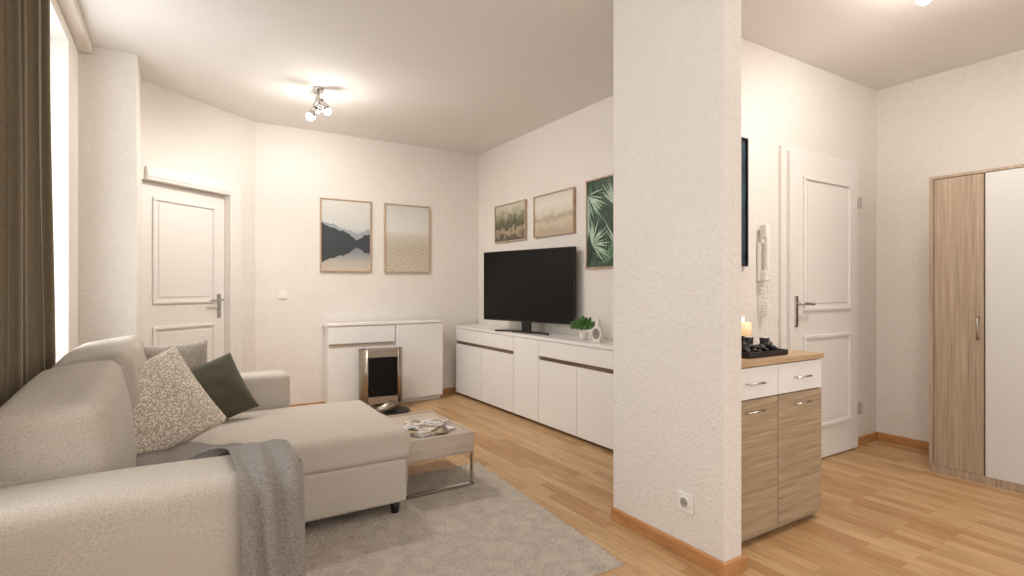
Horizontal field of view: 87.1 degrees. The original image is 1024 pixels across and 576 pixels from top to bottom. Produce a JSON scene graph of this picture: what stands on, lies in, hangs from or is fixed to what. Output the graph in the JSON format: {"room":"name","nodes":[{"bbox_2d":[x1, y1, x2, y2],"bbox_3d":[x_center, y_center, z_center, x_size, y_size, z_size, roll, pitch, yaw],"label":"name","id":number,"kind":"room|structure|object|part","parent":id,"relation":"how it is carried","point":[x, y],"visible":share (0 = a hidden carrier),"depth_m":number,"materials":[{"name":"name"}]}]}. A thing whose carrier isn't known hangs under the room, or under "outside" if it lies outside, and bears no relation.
{"room":"living room","nodes":[
{"label":"living room","id":0,"kind":"room"},
{"bbox_2d":[50,0,77,356],"bbox_3d":[-1.006,-0.175,0.375,0.287,2.650,6.700,0,0,-32],"label":"window","id":1,"kind":"structure","parent":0,"point":[63,48],"depth_m":2.99,"materials":[{"name":"white glass"}]},
{"bbox_2d":[78,46,141,346],"bbox_3d":[-2.786,-0.175,3.520,0.583,2.650,0.520,0,0,-32],"label":"wall pier","id":2,"kind":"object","parent":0,"point":[109,80],"depth_m":3.38,"materials":[{"name":"white paint"}]},
{"bbox_2d":[146,165,241,372],"bbox_3d":[-2.498,0.145,4.286,0.010,2.010,0.825,0,0,20],"label":"door frame","id":3,"kind":"structure","parent":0,"point":[236,192],"depth_m":4.63,"materials":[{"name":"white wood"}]},
{"bbox_2d":[142,80,254,372],"bbox_3d":[-2.546,-0.175,4.404,0.120,2.650,1.075,0,0,19],"label":"wall","id":4,"kind":"structure","parent":0,"point":[181,133],"depth_m":4.50,"materials":[{"name":"paint"}]},
{"bbox_2d":[142,180,223,360],"bbox_3d":[-2.602,0.177,4.275,0.041,1.929,0.731,0,0,19],"label":"leaf","id":5,"kind":"object","parent":4,"relation":"attached to","point":[153,315],"visible":0.29,"depth_m":4.21,"materials":[{"name":"paint"}]},
{"bbox_2d":[152,197,215,303],"bbox_3d":[-2.578,-0.280,4.264,0.014,0.800,0.550,0,0,19],"label":"trim","id":6,"kind":"structure","parent":5,"relation":"attached to","point":[154,301],"depth_m":4.14,"materials":[{"name":"paint"}]},
{"bbox_2d":[152,323,215,359],"bbox_3d":[-2.578,0.620,4.264,0.014,0.660,0.550,0,0,19],"label":"trim","id":7,"kind":"structure","parent":5,"relation":"attached to","point":[154,329],"depth_m":4.28,"materials":[{"name":"paint"}]},
{"bbox_2d":[159,204,209,296],"bbox_3d":[-2.582,-0.280,4.266,0.005,0.700,0.450,0,0,19],"label":"panel","id":8,"kind":"object","parent":5,"relation":"attached to","point":[184,234],"depth_m":4.24,"materials":[{"name":"paint"}]},
{"bbox_2d":[159,329,209,361],"bbox_3d":[-2.582,0.620,4.266,0.005,0.560,0.450,0,0,19],"label":"panel","id":9,"kind":"object","parent":5,"relation":"attached to","point":[169,338],"depth_m":4.27,"materials":[{"name":"paint"}]},
{"bbox_2d":[210,299,223,301],"bbox_3d":[-2.452,0.102,4.485,0.023,0.022,0.122,0,0,19],"label":"door handle","id":10,"kind":"object","parent":5,"relation":"attached to","point":[213,300],"visible":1,"depth_m":4.47,"materials":[{"name":"silver metal"}]},
{"bbox_3d":[-2.452,0.102,4.485,0.023,0.022,0.122,0,0,19],"label":"lever","id":11,"kind":"part","parent":10,"relation":"part of","materials":[{"name":"silver metal"}]},
{"bbox_2d":[217,294,220,317],"bbox_3d":[-2.478,0.150,4.558,0.008,0.200,0.036,0,0,19],"label":"plate","id":12,"kind":"object","parent":5,"relation":"attached to","point":[218,295],"depth_m":4.55,"materials":[{"name":"silver metal"}]},
{"bbox_2d":[255,122,477,404],"bbox_3d":[-1.332,-0.175,5.553,2.400,2.650,0.120,0,0,-32],"label":"wall","id":13,"kind":"structure","parent":0,"point":[295,167],"depth_m":5.26,"materials":[{"name":"paint"}]},
{"bbox_2d":[278,291,286,298],"bbox_3d":[-2.123,0.065,4.982,0.080,0.080,0.014,0,0,-32],"label":"light switch","id":14,"kind":"object","parent":13,"relation":"attached to","point":[281,294],"visible":1,"depth_m":4.98,"materials":[{"name":"white plastic"}]},
{"bbox_2d":[320,197,370,271],"bbox_3d":[-1.626,-0.512,5.283,0.495,0.705,0.026,0,0,-32],"label":"print","id":15,"kind":"object","parent":13,"relation":"attached to","point":[345,225],"visible":1,"depth_m":5.28,"materials":[{"name":"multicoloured paper"}]},
{"bbox_2d":[290,387,457,406],"bbox_3d":[-1.345,1.120,5.465,2.285,0.060,0.016,0,0,-32],"label":"baseboard","id":16,"kind":"structure","parent":13,"relation":"attached to","point":[445,390],"depth_m":5.83,"materials":[{"name":"brown wood"}]},
{"bbox_2d":[384,203,429,272],"bbox_3d":[-1.091,-0.512,5.615,0.495,0.705,0.026,0,0,-32],"label":"print","id":17,"kind":"object","parent":13,"relation":"attached to","point":[406,227],"visible":1,"depth_m":5.61,"materials":[{"name":"beige paper"}]},
{"bbox_2d":[478,96,612,339],"bbox_3d":[0.530,-0.175,4.721,0.115,2.650,3.260,0,0,-32],"label":"wall","id":18,"kind":"structure","parent":0,"point":[572,150],"depth_m":4.80,"materials":[{"name":"paint"}]},
{"bbox_2d":[494,199,526,243],"bbox_3d":[-0.019,-0.665,5.469,0.026,0.390,0.590,0,0,-32],"label":"print","id":19,"kind":"object","parent":18,"relation":"attached to","point":[510,219],"visible":1,"depth_m":5.45,"materials":[{"name":"brown paper"}]},
{"bbox_2d":[533,187,575,237],"bbox_3d":[0.371,-0.665,4.840,0.026,0.390,0.610,0,0,-32],"label":"print","id":20,"kind":"object","parent":18,"relation":"attached to","point":[554,213],"visible":1,"depth_m":4.81,"materials":[{"name":"beige paper"}]},
{"bbox_2d":[586,174,612,268],"bbox_3d":[0.749,-0.518,4.233,0.026,0.723,0.500,0,0,-32],"label":"print","id":21,"kind":"object","parent":18,"relation":"attached to","point":[599,191],"visible":0.68,"depth_m":4.31,"materials":[{"name":"green paper"}]},
{"bbox_2d":[76,0,1023,154],"bbox_3d":[0.737,-1.550,2.224,6.000,0.100,8.200,0,0,-32],"label":"ceiling","id":22,"kind":"structure","parent":0,"point":[477,77],"depth_m":3.40,"materials":[{"name":"paint"}]},
{"bbox_2d":[57,0,91,52],"bbox_3d":[-0.984,-1.472,0.677,0.067,0.055,6.190,0,0,-32],"label":"rail","id":23,"kind":"object","parent":22,"relation":"attached to","point":[71,12],"visible":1,"depth_m":2.97,"materials":[{"name":"paint"}]},
{"bbox_2d":[0,0,55,406],"bbox_3d":[-1.689,-0.155,1.820,0.062,2.550,1.350,0,0,-32],"label":"curtain","id":24,"kind":"object","parent":23,"relation":"hanging from","point":[27,283],"visible":0.72,"depth_m":1.94,"materials":[{"name":"fabric"}]},
{"bbox_2d":[306,86,331,120],"bbox_3d":[-1.462,-1.370,4.055,0.183,0.259,0.161,0,0,-32],"label":"ceiling spotlight","id":25,"kind":"object","parent":22,"relation":"attached to","point":[319,104],"depth_m":4.02,"materials":[{"name":"silver metal"}]},
{"bbox_2d":[916,0,929,4],"bbox_3d":[1.992,-1.442,2.553,0.170,0.124,0.174,0,0,-32],"label":"ceiling spotlight","id":26,"kind":"object","parent":22,"relation":"attached to","point":[920,2],"depth_m":2.62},
{"bbox_2d":[370,393,1023,575],"bbox_3d":[0.737,1.200,2.224,6.000,0.100,8.200,0,0,-32],"label":"floor","id":27,"kind":"structure","parent":0,"point":[883,512],"depth_m":2.80,"materials":[{"name":"brown wood"}]},
{"bbox_2d":[0,335,409,575],"bbox_3d":[-1.162,0.695,2.403,1.473,0.910,2.078,0,0,-32],"label":"sectional sofa","id":28,"kind":"object","parent":27,"relation":"on","point":[75,500],"visible":0.77,"depth_m":1.46,"materials":[{"name":"fabric"}]},
{"bbox_3d":[-1.742,0.785,2.072,0.095,0.595,1.603,0,0,-32],"label":"frame","id":29,"kind":"part","parent":28,"relation":"part of","materials":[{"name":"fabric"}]},
{"bbox_2d":[0,360,135,484],"bbox_3d":[-1.441,0.507,1.770,0.321,0.441,0.768,-7,7,-32],"label":"cushion","id":30,"kind":"object","parent":28,"relation":"on","point":[76,419],"depth_m":1.50,"materials":[{"name":"fabric"}]},
{"bbox_2d":[51,335,146,409],"bbox_3d":[-1.826,0.495,2.448,0.336,0.503,0.816,-11,7,-31],"label":"cushion","id":31,"kind":"object","parent":28,"relation":"on","point":[127,351],"depth_m":2.20,"materials":[{"name":"fabric"}]},
{"bbox_3d":[-0.979,0.792,1.452,0.713,0.586,0.265,0,0,-32],"label":"arm","id":32,"kind":"part","parent":28,"relation":"part of","materials":[{"name":"fabric"}]},
{"bbox_2d":[144,340,207,368],"bbox_3d":[-1.846,0.480,2.839,0.467,0.377,0.151,0,0,-44],"label":"throw pillow","id":33,"kind":"object","parent":28,"relation":"on","point":[194,354],"visible":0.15,"depth_m":2.91,"materials":[{"name":"fabric"}]},
{"bbox_2d":[132,346,228,453],"bbox_3d":[-1.535,0.518,2.282,0.258,0.506,0.580,0,0,27],"label":"throw pillow","id":34,"kind":"object","parent":28,"relation":"on","point":[172,409],"visible":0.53,"depth_m":2.29,"materials":[{"name":"beige fabric"}]},
{"bbox_2d":[136,439,305,575],"bbox_3d":[-1.096,0.785,1.897,0.488,0.631,1.299,0,0,-32],"label":"knitted blanket","id":35,"kind":"object","parent":28,"relation":"on","point":[270,472],"visible":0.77,"depth_m":1.48,"materials":[{"name":"grey fabric"}]},
{"bbox_2d":[190,353,258,417],"bbox_3d":[-1.586,0.555,2.827,0.201,0.401,0.436,0,0,40],"label":"throw pillow","id":36,"kind":"object","parent":28,"relation":"on","point":[220,378],"visible":0.61,"depth_m":2.84,"materials":[{"name":"fabric"}]},
{"bbox_3d":[-1.821,0.798,3.086,1.010,0.570,0.220,0,0,-32],"label":"arm","id":37,"kind":"part","parent":28,"relation":"part of","materials":[{"name":"fabric"}]},
{"bbox_2d":[189,400,409,474],"bbox_3d":[-1.310,0.791,2.756,1.349,0.192,0.889,0,0,-32],"label":"cushion","id":38,"kind":"object","parent":28,"relation":"on","point":[347,437],"depth_m":2.66,"materials":[{"name":"fabric"}]},
{"bbox_2d":[322,319,442,405],"bbox_3d":[-1.264,0.743,5.364,1.155,0.815,0.223,0,0,-32],"label":"base cabinet","id":39,"kind":"object","parent":27,"relation":"on","point":[421,341],"visible":0.76,"depth_m":5.30,"materials":[{"name":"paint"}]},
{"bbox_3d":[-1.571,0.829,5.071,0.315,0.523,0.023,0,0,-32],"label":"door","id":40,"kind":"part","parent":39,"relation":"part of","materials":[{"name":"white paint"}]},
{"bbox_3d":[-1.433,0.445,5.157,0.640,0.161,0.023,0,0,-32],"label":"drawer","id":41,"kind":"part","parent":39,"relation":"part of","materials":[{"name":"white paint"}]},
{"bbox_3d":[-1.297,0.829,5.242,0.320,0.523,0.023,0,0,-32],"label":"door","id":42,"kind":"part","parent":39,"relation":"part of","materials":[{"name":"white paint"}]},
{"bbox_3d":[-1.212,0.357,5.279,1.155,0.008,0.002,0,0,-32],"label":"edge trim","id":43,"kind":"part","parent":39,"relation":"part of","materials":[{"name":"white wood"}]},
{"bbox_3d":[-0.935,0.732,5.459,0.495,0.736,0.036,0,0,-32],"label":"panel","id":44,"kind":"part","parent":39,"relation":"part of","materials":[{"name":"white paint"}]},
{"bbox_2d":[359,347,409,415],"bbox_3d":[-1.157,0.876,5.013,0.380,0.622,0.413,0,0,44],"label":"fireplace","id":45,"kind":"object","parent":27,"relation":"on","point":[380,369],"visible":0.9,"depth_m":4.97,"materials":[{"name":"metal"}]},
{"bbox_3d":[-1.190,0.820,4.979,0.260,0.356,0.006,0,0,-25],"label":"glass","id":46,"kind":"part","parent":45,"relation":"part of","materials":[{"name":"black glass"}]},
{"bbox_3d":[-1.146,1.144,5.025,0.380,0.012,0.380,0,0,-25],"label":"plate","id":47,"kind":"part","parent":45,"relation":"part of","materials":[{"name":"black metal"}]},
{"bbox_2d":[305,462,622,575],"bbox_3d":[-0.668,1.141,2.392,1.962,0.017,1.464,0,0,-32],"label":"shaggy rug","id":48,"kind":"object","parent":27,"relation":"on","point":[487,526],"visible":0.63,"depth_m":2.46,"materials":[{"name":"fabric"}]},
{"bbox_2d":[387,410,473,497],"bbox_3d":[-0.560,0.977,3.265,0.415,0.303,0.632,0,0,-32],"label":"coffee table","id":49,"kind":"object","parent":48,"relation":"on","point":[460,440],"visible":0.42,"depth_m":3.04,"materials":[{"name":"beige wood"}]},
{"bbox_2d":[403,418,454,437],"bbox_3d":[-0.518,0.819,3.177,0.342,0.027,0.350,0,0,-32],"label":"magazine stack","id":50,"kind":"object","parent":49,"relation":"on","point":[418,427],"visible":0.83,"depth_m":3.13,"materials":[{"name":"multicoloured paper"}]},
{"bbox_2d":[403,418,448,431],"bbox_3d":[-0.518,0.809,3.192,0.210,0.008,0.250,0,0,14],"label":"magazine","id":51,"kind":"object","parent":50,"relation":"on","point":[418,424],"depth_m":3.16,"materials":[{"name":"multicoloured paper"}]},
{"bbox_2d":[404,421,447,434],"bbox_3d":[-0.512,0.818,3.173,0.240,0.009,0.270,0,0,-12],"label":"magazine","id":52,"kind":"object","parent":50,"relation":"on","point":[414,427],"depth_m":3.12,"materials":[{"name":"multicoloured paper"}]},
{"bbox_2d":[411,425,454,437],"bbox_3d":[-0.520,0.827,3.167,0.270,0.010,0.260,0,0,41],"label":"magazine","id":53,"kind":"object","parent":50,"relation":"on","point":[420,431],"depth_m":3.07,"materials":[{"name":"multicoloured paper"}]},
{"bbox_2d":[387,410,473,463],"bbox_3d":[-0.561,0.885,3.266,0.415,0.120,0.630,0,0,-32],"label":"tabletop","id":54,"kind":"object","parent":49,"relation":"on","point":[460,440],"depth_m":3.04,"materials":[{"name":"beige wood"}]},
{"bbox_2d":[455,324,612,449],"bbox_3d":[0.245,0.767,4.747,0.308,0.725,2.765,0,0,-32],"label":"sideboard","id":55,"kind":"object","parent":27,"relation":"on","point":[562,382],"visible":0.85,"depth_m":4.46,"materials":[{"name":"white paint"}]},
{"bbox_3d":[-0.446,0.859,5.592,0.021,0.522,0.585,0,0,-32],"label":"door","id":56,"kind":"part","parent":55,"relation":"part of","materials":[{"name":"white paint"}]},
{"bbox_3d":[-0.291,0.500,5.341,0.021,0.129,1.175,0,0,-32],"label":"drawer","id":57,"kind":"part","parent":55,"relation":"part of","materials":[{"name":"white paint"}]},
{"bbox_3d":[-0.135,0.859,5.091,0.021,0.522,0.585,0,0,-32],"label":"door","id":58,"kind":"part","parent":55,"relation":"part of","materials":[{"name":"white paint"}]},
{"bbox_3d":[0.125,0.778,4.673,0.021,0.684,0.389,0,0,-32],"label":"tall door","id":59,"kind":"part","parent":55,"relation":"part of","materials":[{"name":"white paint"}]},
{"bbox_2d":[484,246,575,334],"bbox_3d":[0.116,0.029,4.866,1.116,0.752,0.128,0,0,45],"label":"television","id":60,"kind":"object","parent":55,"relation":"on","point":[527,286],"visible":1,"depth_m":4.82,"materials":[{"name":"black plastic"}]},
{"bbox_3d":[0.129,0.399,4.879,0.280,0.011,0.090,0,0,45],"label":"stand plate","id":61,"kind":"part","parent":60,"relation":"part of","materials":[{"name":"black plastic"}]},
{"bbox_3d":[0.363,0.859,4.290,0.021,0.522,0.503,0,0,-32],"label":"door","id":62,"kind":"part","parent":55,"relation":"part of","materials":[{"name":"white paint"}]},
{"bbox_3d":[0.539,0.500,4.006,0.021,0.129,1.171,0,0,-32],"label":"drawer","id":63,"kind":"part","parent":55,"relation":"part of","materials":[{"name":"white paint"}]},
{"bbox_2d":[569,316,594,339],"bbox_3d":[0.565,0.307,4.214,0.217,0.193,0.244,0,0,-32],"label":"potted plant","id":64,"kind":"object","parent":55,"relation":"on","point":[584,323],"visible":0.98,"depth_m":4.18,"materials":[{"name":"green plant"}]},
{"bbox_3d":[0.562,0.374,4.211,0.076,0.059,0.076,0,0,-32],"label":"pot","id":65,"kind":"part","parent":64,"relation":"part of","materials":[{"name":"ceramic"}]},
{"bbox_3d":[0.673,0.859,3.790,0.021,0.522,0.663,0,0,-32],"label":"door","id":66,"kind":"part","parent":55,"relation":"part of","materials":[{"name":"white paint"}]},
{"bbox_2d":[591,318,603,342],"bbox_3d":[0.634,0.315,3.991,0.040,0.179,0.110,0,0,-32],"label":"vase","id":67,"kind":"object","parent":55,"relation":"on","point":[597,333],"visible":1,"depth_m":3.97,"materials":[{"name":"ceramic"}]},
{"bbox_2d":[613,0,740,561],"bbox_3d":[0.722,-0.175,2.447,0.110,2.650,0.645,0,0,-32],"label":"wall pillar","id":68,"kind":"structure","parent":27,"relation":"on","point":[677,63],"depth_m":2.34,"materials":[{"name":"white paint"}]},
{"bbox_2d":[611,507,746,575],"bbox_3d":[0.726,1.120,2.441,0.142,0.060,0.661,0,0,-32],"label":"baseboard","id":69,"kind":"structure","parent":68,"relation":"attached to","point":[737,565],"depth_m":2.30,"materials":[{"name":"brown wood"}]},
{"bbox_2d":[677,490,692,514],"bbox_3d":[0.738,0.915,2.301,0.016,0.080,0.080,0,0,-32],"label":"wall socket","id":70,"kind":"object","parent":68,"relation":"attached to","point":[684,500],"depth_m":2.29,"materials":[{"name":"white plastic"}]},
{"bbox_2d":[741,349,823,541],"bbox_3d":[1.144,0.728,2.657,0.758,0.805,0.405,0,0,-32],"label":"cabinet","id":71,"kind":"object","parent":27,"relation":"on","point":[781,394],"visible":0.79,"depth_m":2.51,"materials":[{"name":"brown wood"}]},
{"bbox_3d":[1.085,0.425,2.397,0.118,0.008,0.025,0,0,-32],"label":"drawer handle","id":72,"kind":"part","parent":71,"relation":"part of","materials":[{"name":"silver metal"}]},
{"bbox_3d":[1.085,0.550,2.397,0.118,0.008,0.025,0,0,-32],"label":"door handle","id":73,"kind":"part","parent":71,"relation":"part of","materials":[{"name":"silver metal"}]},
{"bbox_3d":[1.074,0.425,2.416,0.368,0.140,0.020,0,0,-32],"label":"drawer","id":74,"kind":"part","parent":71,"relation":"part of","materials":[{"name":"white paint"}]},
{"bbox_3d":[1.074,0.802,2.416,0.368,0.605,0.020,0,0,-32],"label":"door panel","id":75,"kind":"part","parent":71,"relation":"part of","materials":[{"name":"brown wood"}]},
{"bbox_2d":[741,336,787,358],"bbox_3d":[1.167,0.282,2.621,0.310,0.083,0.180,0,0,-32],"label":"decorative tray","id":76,"kind":"object","parent":71,"relation":"on","point":[765,348],"visible":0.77,"depth_m":2.59,"materials":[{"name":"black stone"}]},
{"bbox_2d":[741,318,751,342],"bbox_3d":[1.211,0.239,2.825,0.090,0.170,0.090,0,0,-32],"label":"pillar candle","id":77,"kind":"object","parent":76,"relation":"on","point":[745,326],"visible":0.59,"depth_m":2.79,"materials":[{"name":"beige wax"}]},
{"bbox_2d":[743,337,753,350],"bbox_3d":[1.179,0.281,2.687,0.048,0.072,0.048,0,0,-32],"label":"cup","id":78,"kind":"object","parent":76,"relation":"on","point":[749,340],"depth_m":2.67,"materials":[{"name":"black glass"}]},
{"bbox_2d":[759,337,769,351],"bbox_3d":[1.245,0.281,2.657,0.048,0.072,0.048,0,0,-32],"label":"cup","id":79,"kind":"object","parent":76,"relation":"on","point":[763,340],"depth_m":2.64,"materials":[{"name":"black glass"}]},
{"bbox_3d":[1.390,0.425,2.612,0.365,0.140,0.020,0,0,-32],"label":"drawer","id":80,"kind":"part","parent":71,"relation":"part of","materials":[{"name":"white paint"}]},
{"bbox_3d":[1.390,0.802,2.612,0.365,0.605,0.020,0,0,-32],"label":"door panel","id":81,"kind":"part","parent":71,"relation":"part of","materials":[{"name":"brown wood"}]},
{"bbox_3d":[1.402,0.425,2.593,0.118,0.008,0.025,0,0,-32],"label":"drawer handle","id":82,"kind":"part","parent":71,"relation":"part of","materials":[{"name":"silver metal"}]},
{"bbox_3d":[1.402,0.550,2.593,0.118,0.008,0.025,0,0,-32],"label":"door handle","id":83,"kind":"part","parent":71,"relation":"part of","materials":[{"name":"silver metal"}]},
{"bbox_2d":[929,164,1023,493],"bbox_3d":[3.103,0.229,3.041,0.519,1.842,1.090,0,0,-32],"label":"wardrobe","id":84,"kind":"object","parent":27,"relation":"on","point":[976,218],"visible":1,"depth_m":3.18,"materials":[{"name":"brown wood"}]},
{"bbox_3d":[2.704,0.214,3.263,0.022,1.772,0.243,0,0,-32],"label":"door oak","id":85,"kind":"part","parent":84,"relation":"part of","materials":[{"name":"brown wood"}]},
{"bbox_3d":[3.113,-0.683,3.047,0.495,0.017,1.090,0,0,-32],"label":"frame","id":86,"kind":"part","parent":84,"relation":"part of","materials":[{"name":"brown wood"}]},
{"bbox_3d":[2.736,0.235,3.166,0.027,0.141,0.012,0,0,-32],"label":"handle","id":87,"kind":"part","parent":84,"relation":"part of","materials":[{"name":"metal"}]},
{"bbox_3d":[2.845,0.214,3.036,0.022,1.772,0.274,0,0,-32],"label":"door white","id":88,"kind":"part","parent":84,"relation":"part of","materials":[{"name":"laminate"}]},
{"bbox_2d":[741,38,875,436],"bbox_3d":[1.716,-0.175,3.491,2.680,2.650,0.080,0,0,-32],"label":"wall","id":89,"kind":"structure","parent":0,"point":[786,100],"depth_m":3.55,"materials":[{"name":"white paint"}]},
{"bbox_2d":[741,137,747,265],"bbox_3d":[1.199,-0.512,3.106,0.495,0.765,0.026,0,0,-32],"label":"print","id":90,"kind":"object","parent":89,"relation":"attached to","point":[744,141],"visible":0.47,"depth_m":3.22,"materials":[{"name":"black plastic"}]},
{"bbox_2d":[757,224,769,317],"bbox_3d":[1.552,-0.104,3.300,0.080,0.572,0.068,0,0,-32],"label":"handset","id":91,"kind":"object","parent":89,"relation":"attached to","point":[763,249],"visible":1,"depth_m":3.28,"materials":[{"name":"white plastic"}]},
{"bbox_3d":[1.540,-0.160,3.319,0.080,0.240,0.023,0,0,-32],"label":"wall plate","id":92,"kind":"part","parent":91,"relation":"part of","materials":[{"name":"white plastic"}]},
{"bbox_3d":[1.551,0.070,3.301,0.078,0.225,0.021,0,0,-32],"label":"coiled cord","id":93,"kind":"part","parent":91,"relation":"part of","materials":[{"name":"white plastic"}]},
{"bbox_2d":[779,145,855,348],"bbox_3d":[2.095,0.120,3.666,0.918,2.060,0.022,0,0,-32],"label":"door frame","id":94,"kind":"structure","parent":89,"relation":"attached to","point":[783,149],"depth_m":3.43,"materials":[{"name":"paint"}]},
{"bbox_2d":[787,150,861,457],"bbox_3d":[2.129,0.133,3.661,0.858,2.019,0.057,0,0,-32],"label":"leaf","id":95,"kind":"object","parent":89,"relation":"attached to","point":[843,436],"depth_m":3.65,"materials":[{"name":"paint"}]},
{"bbox_3d":[1.822,0.150,3.452,0.036,0.200,0.008,0,0,-32],"label":"handle","id":96,"kind":"part","parent":95,"relation":"part of","materials":[{"name":"silver metal"}]},
{"bbox_3d":[1.822,0.150,3.452,0.036,0.200,0.008,0,0,-32],"label":"plate","id":97,"kind":"part","parent":95,"relation":"part of","materials":[{"name":"silver metal"}]},
{"bbox_2d":[804,302,815,305],"bbox_3d":[1.899,0.102,3.442,0.122,0.022,0.023,0,0,-32],"label":"lever","id":98,"kind":"object","parent":95,"relation":"attached to","point":[806,303],"depth_m":3.43,"materials":[{"name":"silver metal"}]},
{"bbox_3d":[2.492,0.125,3.862,0.030,1.550,0.016,0,0,-32],"label":"hinges","id":99,"kind":"part","parent":95,"relation":"part of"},
{"bbox_2d":[807,184,845,302],"bbox_3d":[2.136,-0.290,3.649,0.480,0.780,0.005,0,0,-32],"label":"panel","id":100,"kind":"object","parent":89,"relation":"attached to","point":[826,207],"depth_m":3.63,"materials":[{"name":"paint"}]},
{"bbox_2d":[807,339,845,418],"bbox_3d":[2.136,0.620,3.649,0.480,0.520,0.005,0,0,-32],"label":"panel","id":101,"kind":"object","parent":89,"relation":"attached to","point":[833,364],"depth_m":3.68,"materials":[{"name":"paint"}]},
{"bbox_2d":[803,175,850,310],"bbox_3d":[2.138,-0.290,3.645,0.580,0.880,0.014,0,0,-32],"label":"trim","id":102,"kind":"structure","parent":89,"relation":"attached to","point":[805,177],"depth_m":3.56,"materials":[{"name":"paint"}]},
{"bbox_2d":[803,332,850,426],"bbox_3d":[2.138,0.620,3.645,0.580,0.620,0.014,0,0,-32],"label":"trim","id":103,"kind":"structure","parent":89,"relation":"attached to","point":[848,334],"depth_m":3.75,"materials":[{"name":"paint"}]},
{"bbox_2d":[858,431,877,445],"bbox_3d":[2.633,1.120,4.005,0.340,0.060,0.016,0,0,-32],"label":"baseboard","id":104,"kind":"structure","parent":89,"relation":"attached to","point":[870,437],"depth_m":4.01,"materials":[{"name":"brown wood"}]},
{"bbox_2d":[876,49,1023,441],"bbox_3d":[4.017,-0.175,2.214,0.120,2.650,4.520,0,0,-32],"label":"wall","id":105,"kind":"structure","parent":0,"point":[968,118],"depth_m":3.87,"materials":[{"name":"paint"}]},
{"bbox_2d":[878,432,928,450],"bbox_3d":[3.963,1.120,2.171,0.016,0.060,4.504,0,0,-32],"label":"baseboard","id":106,"kind":"structure","parent":105,"relation":"attached to","point":[900,440],"depth_m":3.94,"materials":[{"name":"brown wood"}]}
]}

